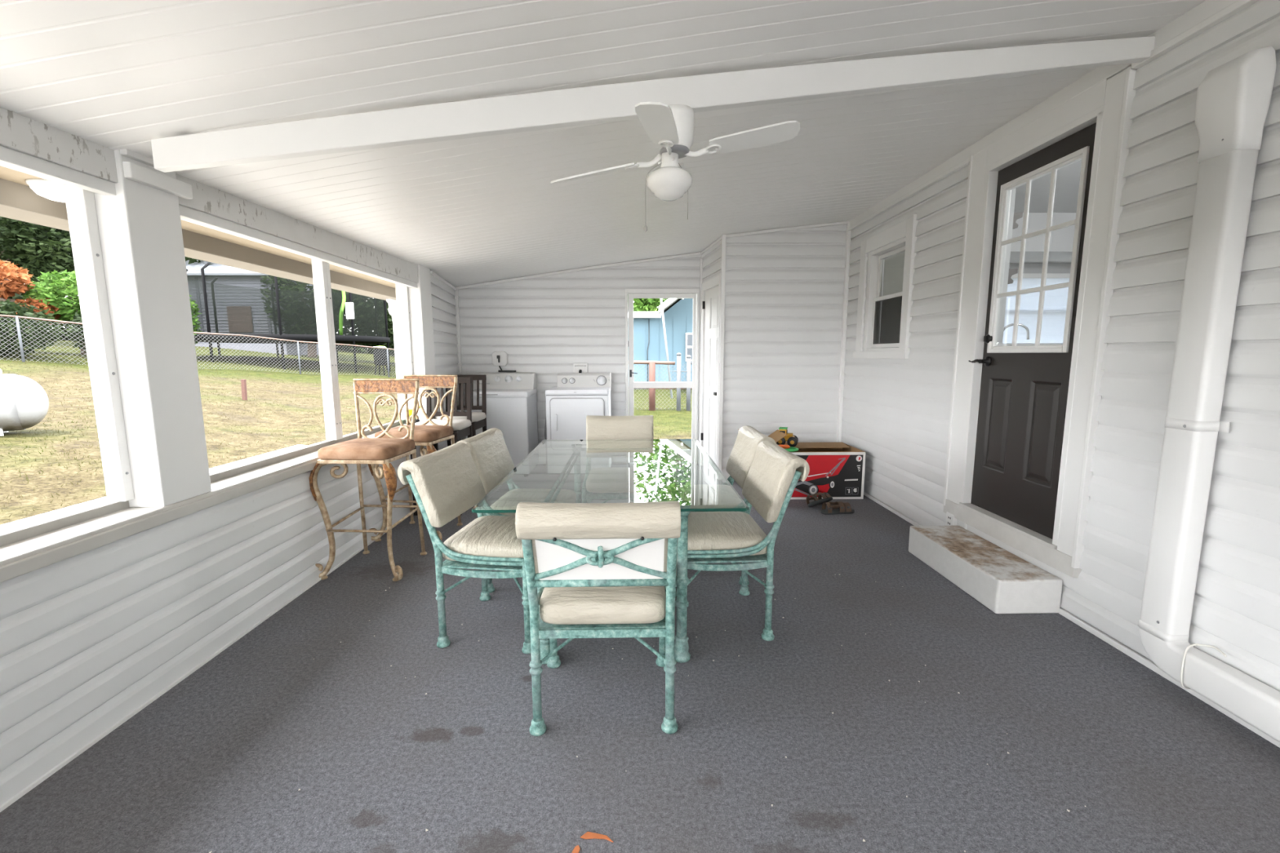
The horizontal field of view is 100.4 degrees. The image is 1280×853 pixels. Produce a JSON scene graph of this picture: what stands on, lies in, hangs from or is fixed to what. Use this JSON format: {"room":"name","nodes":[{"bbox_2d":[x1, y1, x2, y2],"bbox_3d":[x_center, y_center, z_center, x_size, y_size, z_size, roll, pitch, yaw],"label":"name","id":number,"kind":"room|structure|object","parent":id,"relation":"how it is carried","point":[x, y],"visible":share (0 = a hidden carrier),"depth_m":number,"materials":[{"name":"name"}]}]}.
{"room":"sunroom","nodes":[
{"label":"sunroom","id":0,"kind":"room"},
{"bbox_2d":[0,444,306,532],"bbox_3d":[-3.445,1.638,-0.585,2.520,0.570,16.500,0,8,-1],"label":"window sill","id":1,"kind":"structure","parent":0,"point":[26,521],"depth_m":4.51,"materials":[{"name":"paint"}]},
{"bbox_2d":[392,322,403,418],"bbox_3d":[-2.768,-0.216,6.299,0.120,2.490,0.120,0,8,-1],"label":"trim","id":2,"kind":"structure","parent":1,"relation":"on","point":[395,330],"depth_m":6.17,"materials":[{"name":"white paint"}]},
{"bbox_2d":[386,298,397,328],"bbox_3d":[-2.764,-1.262,5.984,0.050,0.323,0.224,0,8,-1],"label":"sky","id":3,"kind":"structure","parent":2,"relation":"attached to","point":[392,303],"depth_m":5.94,"materials":[{"name":"white paint"}]},
{"bbox_2d":[0,165,395,288],"bbox_3d":[-2.340,-0.895,1.157,0.560,0.045,11.200,0,8,-1],"label":"ceiling","id":4,"kind":"structure","parent":0,"point":[7,174],"depth_m":3.37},
{"bbox_2d":[25,178,65,202],"bbox_3d":[-2.466,-0.991,2.272,0.196,0.063,0.196,0,8,-1],"label":"lamp","id":5,"kind":"object","parent":4,"relation":"attached to","point":[49,189],"visible":0.59,"depth_m":2.20,"materials":[{"name":"white paint"}]},
{"bbox_2d":[0,106,418,283],"bbox_3d":[-1.995,-0.785,0.258,0.085,0.202,9.280,0,8,-1],"label":"wall","id":6,"kind":"structure","parent":0,"point":[18,132],"depth_m":2.46,"materials":[{"name":"white paint"}]},
{"bbox_2d":[120,149,192,199],"bbox_3d":[-1.952,-1.032,2.161,0.030,0.135,0.295,0,8,-1],"label":"post cap","id":7,"kind":"object","parent":6,"relation":"attached to","point":[132,171],"visible":0.59,"depth_m":2.11,"materials":[{"name":"white paint"}]},
{"bbox_2d":[0,444,439,805],"bbox_3d":[-2.005,0.958,0.641,0.139,0.720,9.470,0,8,-1],"label":"wall","id":8,"kind":"structure","parent":0,"point":[87,638],"depth_m":2.12,"materials":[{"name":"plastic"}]},
{"bbox_2d":[0,164,134,546],"bbox_3d":[-2.086,-0.113,0.729,0.079,1.280,2.775,0,8,-1],"label":"window","id":9,"kind":"structure","parent":8,"relation":"in","point":[80,202],"depth_m":2.06,"materials":[{"name":"white paint"}]},
{"bbox_2d":[93,149,211,506],"bbox_3d":[-2.047,-0.412,2.218,0.172,1.468,0.255,0,8,-1],"label":"post","id":10,"kind":"object","parent":8,"relation":"attached to","point":[140,226],"depth_m":2.16,"materials":[{"name":"white paint"}]},
{"bbox_2d":[0,533,385,812],"bbox_3d":[-1.934,1.289,0.687,0.019,0.012,9.470,0,8,-1],"label":"baseboard","id":11,"kind":"structure","parent":8,"relation":"attached to","point":[28,788],"depth_m":2.10,"materials":[{"name":"white paint"}]},
{"bbox_2d":[0,420,422,582],"bbox_3d":[-2.027,0.583,0.565,0.227,0.063,9.520,0,8,-1],"label":"sill","id":12,"kind":"structure","parent":8,"relation":"on","point":[23,557],"depth_m":2.04,"materials":[{"name":"paint"}]},
{"bbox_2d":[180,218,339,482],"bbox_3d":[-2.119,-0.421,2.996,0.079,1.280,1.290,0,8,-1],"label":"window","id":13,"kind":"structure","parent":8,"relation":"in","point":[318,268],"depth_m":3.56,"materials":[{"name":"white paint"}]},
{"bbox_2d":[325,262,413,443],"bbox_3d":[-2.138,-0.597,4.294,0.079,1.280,1.330,0,8,-1],"label":"window","id":14,"kind":"structure","parent":8,"relation":"in","point":[403,290],"depth_m":4.75,"materials":[{"name":"white paint"}]},
{"bbox_2d":[395,265,437,420],"bbox_3d":[-2.119,-0.808,5.060,0.230,1.488,0.265,0,8,-1],"label":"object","id":15,"kind":"structure","parent":8,"relation":"attached to","point":[420,298],"depth_m":4.95,"materials":[{"name":"white paint"}]},
{"bbox_2d":[429,268,462,449],"bbox_3d":[-2.177,-0.618,5.866,0.142,2.440,1.344,-1,8,-9],"label":"wall","id":16,"kind":"structure","parent":0,"point":[443,301],"depth_m":5.70,"materials":[{"name":"plastic"}]},
{"bbox_2d":[430,271,456,290],"bbox_3d":[-2.109,-1.559,5.753,0.028,0.039,1.313,-1,8,-9],"label":"trim","id":17,"kind":"structure","parent":16,"relation":"attached to","point":[432,273],"depth_m":5.61,"materials":[{"name":"paint"}]},
{"bbox_2d":[453,252,703,444],"bbox_3d":[-0.745,-0.873,6.597,3.100,2.740,0.142,0,8,-1],"label":"wall","id":18,"kind":"structure","parent":0,"point":[546,325],"depth_m":6.47,"materials":[{"name":"plastic"}]},
{"bbox_2d":[492,351,507,366],"bbox_3d":[-1.708,-0.824,6.485,0.184,0.180,0.055,0,8,-1],"label":"washer outlet box","id":19,"kind":"object","parent":18,"relation":"attached to","point":[499,357],"visible":0.98,"depth_m":6.49,"materials":[{"name":"white paint"}]},
{"bbox_2d":[455,252,700,289],"bbox_3d":[-0.734,-1.860,6.386,2.968,0.437,0.026,0,8,-1],"label":"trim","id":20,"kind":"structure","parent":18,"relation":"attached to","point":[698,253],"depth_m":6.37,"materials":[{"name":"paint"}]},
{"bbox_2d":[454,258,702,442],"bbox_3d":[-0.731,-0.763,6.535,2.975,2.500,0.035,0,8,-1],"label":"trim","id":21,"kind":"structure","parent":18,"relation":"attached to","point":[456,297],"depth_m":6.47,"materials":[{"name":"paint"}]},
{"bbox_2d":[573,363,587,373],"bbox_3d":[-0.728,-0.699,6.502,0.176,0.148,0.092,0,8,-1],"label":"outlet box","id":22,"kind":"object","parent":18,"relation":"attached to","point":[577,367],"visible":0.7,"depth_m":6.52,"materials":[{"name":"white paint"}]},
{"bbox_2d":[625,288,699,439],"bbox_3d":[0.271,-0.599,6.607,0.895,2.150,0.153,0,8,-1],"label":"door","id":23,"kind":"structure","parent":18,"relation":"in","point":[694,294],"depth_m":6.52,"materials":[{"name":"paint"}]},
{"bbox_2d":[0,0,1205,287],"bbox_3d":[0.034,-1.216,1.111,4.630,0.781,10.928,0,8,-1],"label":"ceiling","id":24,"kind":"structure","parent":0,"point":[113,74],"depth_m":2.07,"materials":[{"name":"white wood"}]},
{"bbox_2d":[151,35,1155,172],"bbox_3d":[0.219,-1.332,2.166,4.036,0.701,0.097,-1,8,-6],"label":"beam","id":25,"kind":"structure","parent":24,"relation":"attached to","point":[595,104],"depth_m":2.09,"materials":[{"name":"paint"}]},
{"bbox_2d":[551,102,799,231],"bbox_3d":[0.116,-1.033,2.182,0.792,0.463,0.759,-6,10,-37],"label":"ceiling fan","id":26,"kind":"object","parent":25,"relation":"hanging from","point":[671,126],"visible":1,"depth_m":2.11,"materials":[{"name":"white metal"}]},
{"bbox_2d":[0,480,1279,852],"bbox_3d":[0.209,1.225,1.532,4.450,0.100,11.300,0,8,-1],"label":"floor","id":27,"kind":"structure","parent":0,"point":[218,762],"depth_m":1.91,"materials":[{"name":"grey carpet"}]},
{"bbox_2d":[309,378,426,581],"bbox_3d":[-1.717,0.311,3.423,0.591,1.212,0.535,0,8,3],"label":"bar stool","id":28,"kind":"object","parent":27,"relation":"on","point":[377,451],"visible":0.98,"depth_m":3.31,"materials":[{"name":"brown metal"}]},
{"bbox_2d":[317,438,415,460],"bbox_3d":[-1.719,0.135,3.380,0.440,0.094,0.420,0,8,3],"label":"seat cushion","id":29,"kind":"object","parent":28,"relation":"on","point":[358,449],"depth_m":3.21,"materials":[{"name":"brown fabric"}]},
{"bbox_2d":[367,374,462,542],"bbox_3d":[-1.694,0.223,4.072,0.591,1.212,0.535,1,8,7],"label":"bar stool","id":30,"kind":"object","parent":27,"relation":"on","point":[424,435],"visible":0.73,"depth_m":4.13,"materials":[{"name":"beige metal"}]},
{"bbox_2d":[374,425,453,442],"bbox_3d":[-1.697,0.046,4.029,0.440,0.094,0.420,1,8,7],"label":"seat cushion","id":31,"kind":"object","parent":30,"relation":"on","point":[422,433],"depth_m":3.90,"materials":[{"name":"brown fabric"}]},
{"bbox_2d":[410,377,472,515],"bbox_3d":[-1.739,0.159,4.713,0.420,1.168,0.456,0,8,1],"label":"counter chair","id":32,"kind":"object","parent":27,"relation":"on","point":[462,428],"visible":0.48,"depth_m":4.83,"materials":[{"name":"brown wood"}]},
{"bbox_2d":[414,418,471,431],"bbox_3d":[-1.740,-0.013,4.654,0.420,0.068,0.385,0,8,1],"label":"seat cushion","id":33,"kind":"object","parent":32,"relation":"on","point":[458,424],"depth_m":4.62,"materials":[{"name":"beige fabric"}]},
{"bbox_2d":[432,374,487,450],"bbox_3d":[-1.772,0.081,5.287,0.420,1.168,0.456,0,8,1],"label":"counter chair","id":34,"kind":"object","parent":27,"relation":"on","point":[478,420],"visible":0.34,"depth_m":5.41,"materials":[{"name":"brown wood"}]},
{"bbox_2d":[434,412,485,422],"bbox_3d":[-1.773,-0.091,5.228,0.420,0.068,0.385,0,8,1],"label":"seat cushion","id":35,"kind":"object","parent":34,"relation":"on","point":[476,416],"depth_m":5.15,"materials":[{"name":"beige fabric"}]},
{"bbox_2d":[397,442,530,653],"bbox_3d":[-0.768,0.568,2.705,0.619,0.892,0.547,1,8,7],"label":"dining chair","id":36,"kind":"object","parent":27,"relation":"on","point":[445,483],"visible":0.77,"depth_m":2.49,"materials":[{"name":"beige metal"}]},
{"bbox_2d":[397,442,485,527],"bbox_3d":[-0.978,0.278,2.692,0.197,0.314,0.524,1,8,7],"label":"cushion","id":37,"kind":"object","parent":36,"relation":"on","point":[445,483],"depth_m":2.57,"materials":[{"name":"beige fabric"}]},
{"bbox_2d":[442,515,524,562],"bbox_3d":[-0.694,0.557,2.694,0.452,0.117,0.468,1,8,7],"label":"seat cushion","id":38,"kind":"object","parent":36,"relation":"on","point":[495,536],"depth_m":2.51,"materials":[{"name":"beige fabric"}]},
{"bbox_2d":[463,372,537,466],"bbox_3d":[-1.601,-0.043,6.247,0.706,1.155,0.664,0,8,-1],"label":"washing machine","id":39,"kind":"object","parent":27,"relation":"on","point":[511,397],"visible":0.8,"depth_m":5.96,"materials":[{"name":"white metal"}]},
{"bbox_2d":[456,427,577,592],"bbox_3d":[-0.724,0.488,3.291,0.619,0.892,0.547,0,8,4],"label":"dining chair","id":40,"kind":"object","parent":27,"relation":"on","point":[491,455],"visible":0.42,"depth_m":3.20,"materials":[{"name":"beige fabric"}]},
{"bbox_2d":[456,427,515,494],"bbox_3d":[-0.935,0.200,3.268,0.197,0.314,0.524,0,8,4],"label":"cushion","id":41,"kind":"object","parent":40,"relation":"on","point":[491,455],"depth_m":3.19,"materials":[{"name":"beige fabric"}]},
{"bbox_2d":[489,488,576,515],"bbox_3d":[-0.649,0.477,3.284,0.452,0.117,0.468,0,8,4],"label":"seat cushion","id":42,"kind":"object","parent":40,"relation":"on","point":[509,500],"depth_m":3.24,"materials":[{"name":"beige fabric"}]},
{"bbox_2d":[544,372,611,439],"bbox_3d":[-0.701,-0.058,6.248,0.711,1.120,0.682,0,8,-1],"label":"dryer","id":43,"kind":"object","parent":27,"relation":"on","point":[575,397],"visible":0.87,"depth_m":5.93,"materials":[{"name":"white metal"}]},
{"bbox_2d":[580,831,613,842],"bbox_3d":[-0.122,1.173,1.526,0.096,0.003,0.022,1,8,8],"label":"dry leaf","id":44,"kind":"object","parent":27,"relation":"on","point":[588,835],"visible":1,"depth_m":1.52,"materials":[{"name":"orange plant"}]},
{"bbox_2d":[515,501,680,736],"bbox_3d":[-0.137,0.655,2.046,0.547,0.892,0.619,0,8,-1],"label":"dining chair","id":45,"kind":"object","parent":27,"relation":"on","point":[599,570],"visible":1,"depth_m":1.84,"materials":[{"name":"metal"}]},
{"bbox_2d":[515,501,680,575],"bbox_3d":[-0.134,0.397,1.798,0.524,0.314,0.197,0,8,-1],"label":"cushion","id":46,"kind":"object","parent":45,"relation":"on","point":[638,538],"depth_m":1.73,"materials":[{"name":"beige fabric"}]},
{"bbox_2d":[539,586,666,624],"bbox_3d":[-0.138,0.633,2.119,0.468,0.117,0.452,0,8,-1],"label":"seat cushion","id":47,"kind":"object","parent":45,"relation":"on","point":[613,605],"depth_m":1.91,"materials":[{"name":"beige fabric"}]},
{"bbox_2d":[471,439,748,664],"bbox_3d":[-0.134,0.582,3.148,1.150,0.742,1.825,0,8,-1],"label":"glass table","id":48,"kind":"object","parent":27,"relation":"on","point":[557,462],"visible":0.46,"depth_m":2.94,"materials":[{"name":"glass"}]},
{"bbox_2d":[582,415,655,502],"bbox_3d":[-0.154,0.388,4.016,0.547,0.892,0.619,0,8,-1],"label":"dining chair","id":49,"kind":"object","parent":27,"relation":"on","point":[597,427],"visible":0.48,"depth_m":4.13,"materials":[{"name":"beige fabric"}]},
{"bbox_2d":[586,482,651,493],"bbox_3d":[-0.152,0.386,3.940,0.468,0.117,0.452,0,8,-1],"label":"seat cushion","id":50,"kind":"object","parent":49,"relation":"on","point":[596,487],"depth_m":3.72,"materials":[{"name":"beige fabric"}]},
{"bbox_2d":[586,415,653,439],"bbox_3d":[-0.157,0.073,4.186,0.524,0.314,0.197,0,8,-1],"label":"cushion","id":51,"kind":"object","parent":49,"relation":"on","point":[597,427],"depth_m":4.15,"materials":[{"name":"beige fabric"}]},
{"bbox_2d":[208,573,1085,852],"bbox_3d":[0.042,1.056,2.388,3.050,0.003,1.949,0,8,-1],"label":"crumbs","id":52,"kind":"object","parent":27,"relation":"on","point":[426,829],"visible":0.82,"depth_m":2.05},
{"bbox_2d":[665,425,776,586],"bbox_3d":[0.476,0.472,3.387,0.619,0.892,0.547,0,8,-2],"label":"dining chair","id":53,"kind":"object","parent":27,"relation":"on","point":[743,453],"visible":0.43,"depth_m":3.27,"materials":[{"name":"beige fabric"}]},
{"bbox_2d":[666,484,741,508],"bbox_3d":[0.402,0.460,3.384,0.452,0.117,0.468,0,8,-2],"label":"seat cushion","id":54,"kind":"object","parent":53,"relation":"on","point":[711,495],"depth_m":3.26,"materials":[{"name":"beige fabric"}]},
{"bbox_2d":[725,425,776,488],"bbox_3d":[0.687,0.184,3.355,0.197,0.314,0.524,0,8,-2],"label":"cushion","id":55,"kind":"object","parent":53,"relation":"on","point":[743,453],"depth_m":3.30,"materials":[{"name":"beige fabric"}]},
{"bbox_2d":[675,440,809,640],"bbox_3d":[0.470,0.555,2.773,0.619,0.892,0.547,0,8,-2],"label":"dining chair","id":56,"kind":"object","parent":27,"relation":"on","point":[774,473],"visible":0.87,"depth_m":2.56,"materials":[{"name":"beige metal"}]},
{"bbox_2d":[687,511,767,555],"bbox_3d":[0.395,0.544,2.769,0.452,0.117,0.468,0,8,-2],"label":"seat cushion","id":57,"kind":"object","parent":56,"relation":"on","point":[707,531],"depth_m":2.61,"materials":[{"name":"beige fabric"}]},
{"bbox_2d":[742,440,809,523],"bbox_3d":[0.680,0.267,2.743,0.197,0.314,0.524,0,8,-2],"label":"cushion","id":58,"kind":"object","parent":56,"relation":"on","point":[774,473],"depth_m":2.57,"materials":[{"name":"beige fabric"}]},
{"bbox_2d":[737,429,866,499],"bbox_3d":[1.565,0.354,5.294,1.112,0.607,0.549,0,8,-1],"label":"carton","id":59,"kind":"object","parent":27,"relation":"on","point":[837,469],"visible":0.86,"depth_m":5.04,"materials":[{"name":"red cardboard"}]},
{"bbox_2d":[776,426,798,447],"bbox_3d":[1.465,0.101,5.317,0.215,0.181,0.170,3,8,19],"label":"toy truck","id":60,"kind":"object","parent":59,"relation":"on","point":[792,440],"visible":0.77,"depth_m":5.26,"materials":[{"name":"yellow plastic"}]},
{"bbox_2d":[805,492,832,506],"bbox_3d":[1.625,0.656,4.840,0.305,0.127,0.124,-5,9,-34],"label":"sandal","id":61,"kind":"object","parent":27,"relation":"on","point":[819,500],"visible":1,"depth_m":4.81,"materials":[{"name":"brown leather"}]},
{"bbox_2d":[820,501,854,515],"bbox_3d":[1.718,0.700,4.632,0.305,0.098,0.112,-2,8,-11],"label":"sandal","id":62,"kind":"object","parent":27,"relation":"on","point":[839,508],"visible":1,"depth_m":4.60,"materials":[{"name":"brown leather"}]},
{"bbox_2d":[908,525,1062,613],"bbox_3d":[2.048,0.839,3.262,0.347,0.190,0.910,0,8,-1],"label":"concrete step","id":63,"kind":"structure","parent":27,"relation":"on","point":[1001,580],"depth_m":3.02,"materials":[{"name":"white concrete"}]},
{"bbox_2d":[701,240,734,479],"bbox_3d":[0.874,-0.854,6.132,0.142,2.820,0.868,-1,8,-8],"label":"wall","id":64,"kind":"structure","parent":0,"point":[711,264],"depth_m":5.83,"materials":[{"name":"plastic"}]},
{"bbox_2d":[699,272,720,466],"bbox_3d":[0.828,-0.570,6.139,0.082,2.215,0.783,-1,8,-8],"label":"door","id":65,"kind":"structure","parent":64,"relation":"in","point":[711,289],"depth_m":6.14,"materials":[{"name":"paint"}]},
{"bbox_2d":[721,224,851,477],"bbox_3d":[1.560,-0.837,5.767,1.374,2.880,0.142,0,8,-1],"label":"wall","id":66,"kind":"structure","parent":0,"point":[787,287],"depth_m":5.68,"materials":[{"name":"plastic"}]},
{"bbox_2d":[717,234,726,471],"bbox_3d":[0.873,-0.705,5.704,0.042,2.600,0.043,0,8,-1],"label":"trim","id":67,"kind":"structure","parent":66,"relation":"attached to","point":[723,237],"depth_m":5.67,"materials":[{"name":"paint"}]},
{"bbox_2d":[725,221,848,237],"bbox_3d":[1.520,-2.041,5.526,1.292,0.166,0.026,0,8,-1],"label":"trim","id":68,"kind":"structure","parent":66,"relation":"attached to","point":[843,222],"depth_m":5.51,"materials":[{"name":"paint"}]},
{"bbox_2d":[836,222,851,442],"bbox_3d":[2.170,-0.769,5.703,0.040,2.720,0.043,0,8,-1],"label":"trim","id":69,"kind":"structure","parent":66,"relation":"attached to","point":[848,233],"depth_m":5.66,"materials":[{"name":"paint"}]},
{"bbox_2d":[893,160,1081,347],"bbox_3d":[4.111,-0.756,4.044,3.460,2.570,4.900,0,8,-1],"label":"wall","id":70,"kind":"structure","parent":0,"point":[1068,178],"depth_m":5.43,"materials":[{"name":"paint"}]},
{"bbox_2d":[1007,268,1017,284],"bbox_3d":[2.814,-1.137,4.105,0.150,0.145,0.040,0,8,-1],"label":"bracket","id":71,"kind":"object","parent":70,"relation":"attached to","point":[1011,271],"visible":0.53,"depth_m":4.08,"materials":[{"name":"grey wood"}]},
{"bbox_2d":[1012,212,1022,229],"bbox_3d":[2.812,-1.543,4.050,0.150,0.145,0.040,0,8,-1],"label":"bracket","id":72,"kind":"object","parent":70,"relation":"attached to","point":[1017,215],"visible":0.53,"depth_m":4.03,"materials":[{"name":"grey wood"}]},
{"bbox_2d":[1002,273,1070,346],"bbox_3d":[4.683,-1.353,6.277,1.050,0.850,0.130,0,8,-1],"label":"window","id":73,"kind":"structure","parent":70,"relation":"in","point":[1055,307],"depth_m":6.24,"materials":[{"name":"glass"}]},
{"bbox_3d":[4.216,-0.239,6.033,2.900,0.870,0.660,0,8,-1],"label":"trim","id":74,"kind":"structure","parent":70,"relation":"on","visible":0},
{"bbox_2d":[1003,323,1029,339],"bbox_3d":[4.183,-0.916,5.991,0.301,0.483,0.060,3,8,24],"label":"kitchen faucet","id":75,"kind":"object","parent":74,"relation":"on","point":[1025,327],"visible":0.51,"depth_m":5.91,"materials":[{"name":"silver metal"}]},
{"bbox_2d":[840,0,1279,691],"bbox_3d":[2.342,-0.171,0.843,0.182,2.880,10.050,0,8,-1],"label":"wall","id":76,"kind":"structure","parent":0,"point":[895,411],"depth_m":2.36,"materials":[{"name":"plastic"}]},
{"bbox_2d":[853,213,918,359],"bbox_3d":[2.251,-1.192,4.816,0.176,1.145,1.040,0,8,-1],"label":"window","id":77,"kind":"structure","parent":76,"relation":"in","point":[890,271],"depth_m":4.93,"materials":[{"name":"paint"}]},
{"bbox_2d":[945,511,957,525],"bbox_3d":[2.205,0.673,3.776,0.036,0.120,0.090,0,8,-1],"label":"wall outlet","id":78,"kind":"object","parent":76,"relation":"attached to","point":[951,520],"visible":0.69,"depth_m":3.76,"materials":[{"name":"paint"}]},
{"bbox_2d":[942,66,1136,577],"bbox_3d":[2.254,-0.509,3.126,0.122,2.433,1.156,0,8,-1],"label":"door","id":79,"kind":"structure","parent":76,"relation":"in","point":[1024,424],"depth_m":3.02,"materials":[{"name":"paint"}]},
{"bbox_2d":[848,0,1259,231],"bbox_3d":[2.239,-1.446,0.613,0.036,0.172,9.940,0,8,-1],"label":"trim","id":80,"kind":"structure","parent":76,"relation":"attached to","point":[1208,14],"depth_m":2.70,"materials":[{"name":"paint"}]},
{"bbox_2d":[863,491,1279,747],"bbox_3d":[2.258,1.232,0.956,0.020,0.030,9.900,0,8,-1],"label":"baseboard","id":81,"kind":"structure","parent":76,"relation":"attached to","point":[1142,660],"depth_m":2.42,"materials":[{"name":"white paint"}]},
{"bbox_2d":[1137,46,1279,742],"bbox_3d":[2.189,0.056,0.508,0.122,2.379,3.380,0,8,-1],"label":"downspout","id":82,"kind":"object","parent":76,"relation":"attached to","point":[1233,103],"visible":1,"depth_m":2.02,"materials":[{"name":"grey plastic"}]},
{"bbox_3d":[-1.984,0.248,-2.569,0.160,1.450,3.400,0,8,-1],"label":"wall","id":83,"kind":"structure","parent":0,"visible":0},
{"bbox_2d":[0,145,417,288],"bbox_3d":[-1.988,-0.663,0.275,0.047,0.046,9.280,0,8,-1],"label":"header board","id":84,"kind":"object","parent":83,"relation":"attached to","point":[9,157],"visible":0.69,"depth_m":2.40,"materials":[{"name":"white paint"}]},
{"label":"outside","id":85,"kind":"structure","parent":0,"visible":0},
{"bbox_2d":[0,340,692,524],"bbox_3d":[-12.826,-2.869,22.639,65.000,4.165,74.000,0,8,-1],"label":"ground","id":86,"kind":"structure","parent":85,"point":[46,488],"depth_m":10.09,"materials":[{"name":"green plant"}]},
{"bbox_2d":[0,368,48,435],"bbox_3d":[-8.578,-0.271,6.383,2.010,0.910,0.876,-7,10,-42],"label":"propane tank","id":87,"kind":"object","parent":86,"relation":"on","point":[24,402],"visible":0.99,"depth_m":6.77,"materials":[{"name":"white metal"}]},
{"bbox_2d":[0,260,61,324],"bbox_3d":[-19.808,-3.648,16.341,3.004,3.097,2.071,0,8,-1],"label":"bush","id":88,"kind":"object","parent":86,"relation":"on","point":[9,278],"visible":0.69,"depth_m":16.40,"materials":[{"name":"orange plant"}]},
{"bbox_2d":[0,216,77,286],"bbox_3d":[-26.229,-6.846,20.907,9.578,7.236,6.061,0,8,-1],"label":"tree","id":89,"kind":"object","parent":86,"relation":"on","point":[21,244],"visible":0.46,"depth_m":20.40,"materials":[{"name":"green plant"}]},
{"bbox_2d":[0,298,86,356],"bbox_3d":[-18.854,-2.833,14.982,7.924,2.055,2.938,-6,9,-35],"label":"bush","id":90,"kind":"object","parent":86,"relation":"on","point":[7,308],"visible":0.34,"depth_m":15.06,"materials":[{"name":"green plant"}]},
{"bbox_2d":[22,269,87,355],"bbox_3d":[-18.281,-3.698,17.758,3.184,2.991,2.392,0,8,-1],"label":"bush","id":91,"kind":"object","parent":86,"relation":"on","point":[55,285],"visible":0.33,"depth_m":16.98,"materials":[{"name":"green plant"}]},
{"bbox_2d":[189,295,202,348],"bbox_3d":[-18.295,-4.043,21.004,1.603,3.118,1.923,0,8,-1],"label":"bush","id":92,"kind":"object","parent":86,"relation":"on","point":[195,322],"visible":0.06,"depth_m":21.34,"materials":[{"name":"green plant"}]},
{"bbox_2d":[0,216,395,355],"bbox_3d":[-28.250,-6.793,30.095,25.253,11.114,49.118,7,11,43],"label":"woods","id":93,"kind":"object","parent":86,"relation":"on","point":[359,349],"visible":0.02,"depth_m":40.64,"materials":[{"name":"green plant"}]},
{"bbox_2d":[0,314,395,377],"bbox_3d":[-14.890,-2.315,16.828,0.073,3.524,25.643,6,10,37],"label":"fence","id":94,"kind":"object","parent":86,"relation":"on","point":[16,317],"visible":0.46,"depth_m":17.91,"materials":[{"name":"metal"}]},
{"bbox_2d":[240,379,247,399],"bbox_3d":[-8.961,-0.783,12.078,0.090,0.572,0.070,0,8,-1],"label":"stake","id":95,"kind":"object","parent":86,"relation":"on","point":[243,382],"visible":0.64,"depth_m":12.05,"materials":[{"name":"wood"}]},
{"bbox_2d":[185,260,319,355],"bbox_3d":[-23.129,-7.178,32.252,6.700,6.020,5.500,0,8,-1],"label":"shed","id":96,"kind":"object","parent":86,"relation":"on","point":[240,309],"visible":0.26,"depth_m":30.02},
{"bbox_2d":[186,262,391,373],"bbox_3d":[-15.963,-4.686,24.669,7.960,4.457,7.960,0,8,-1],"label":"trampoline","id":97,"kind":"object","parent":86,"relation":"on","point":[340,339],"visible":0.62,"depth_m":22.76,"materials":[{"name":"black metal"}]},
{"bbox_2d":[259,275,349,357],"bbox_3d":[-19.056,-7.000,30.523,4.594,6.564,4.181,0,8,-1],"label":"tree","id":98,"kind":"object","parent":86,"relation":"on","point":[308,322],"visible":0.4,"depth_m":29.60,"materials":[{"name":"green plant"}]},
{"bbox_2d":[334,291,393,348],"bbox_3d":[-15.618,-6.738,32.157,5.005,6.311,4.280,0,8,-1],"label":"tree","id":99,"kind":"object","parent":86,"relation":"on","point":[364,319],"visible":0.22,"depth_m":31.09,"materials":[{"name":"green plant"}]},
{"bbox_2d":[373,305,395,353],"bbox_3d":[-12.276,-5.920,30.337,5.487,5.899,4.279,0,8,-1],"label":"tree","id":100,"kind":"object","parent":86,"relation":"on","point":[382,318],"visible":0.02,"depth_m":29.88,"materials":[{"name":"green plant"}]},
{"bbox_2d":[373,346,395,375],"bbox_3d":[-11.148,-2.922,23.665,1.266,1.286,0.580,0,8,-1],"label":"lawn chair","id":101,"kind":"object","parent":86,"relation":"on","point":[376,356],"visible":0.54,"depth_m":23.43,"materials":[{"name":"plastic"}]},
{"bbox_2d":[627,294,667,311],"bbox_3d":[1.450,-8.353,27.854,9.086,12.072,4.018,0,8,-1],"label":"tree","id":102,"kind":"object","parent":86,"relation":"on","point":[639,304],"visible":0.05,"depth_m":26.67,"materials":[{"name":"green plant"}]},
{"bbox_2d":[627,298,693,382],"bbox_3d":[-0.164,-4.211,21.378,12.700,5.540,8.500,0,8,-1],"label":"house","id":103,"kind":"structure","parent":86,"relation":"on","point":[649,344],"depth_m":19.74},
{"bbox_2d":[633,352,692,411],"bbox_3d":[0.209,-1.011,13.571,4.004,1.715,0.218,0,8,1],"label":"fence","id":104,"kind":"object","parent":86,"relation":"on","point":[651,364],"visible":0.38,"depth_m":13.50,"materials":[{"name":"metal"}]},
{"bbox_2d":[660,298,672,398],"bbox_3d":[0.739,-3.120,16.442,0.622,4.708,0.065,3,8,20],"label":"guy wire","id":105,"kind":"object","parent":86,"relation":"attached to","point":[661,300],"visible":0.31,"depth_m":16.46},
{"bbox_3d":[-0.072,-1.296,1.186,5.600,1.015,11.200,0,8,-1],"label":"roof","id":106,"kind":"structure","parent":0,"visible":0},
{"bbox_2d":[0,178,395,300],"bbox_3d":[-2.698,-0.861,1.157,0.225,0.190,11.200,0,8,-1],"label":"beam","id":107,"kind":"structure","parent":106,"relation":"attached to","point":[18,202],"depth_m":3.36,"materials":[{"name":"beige wood"}]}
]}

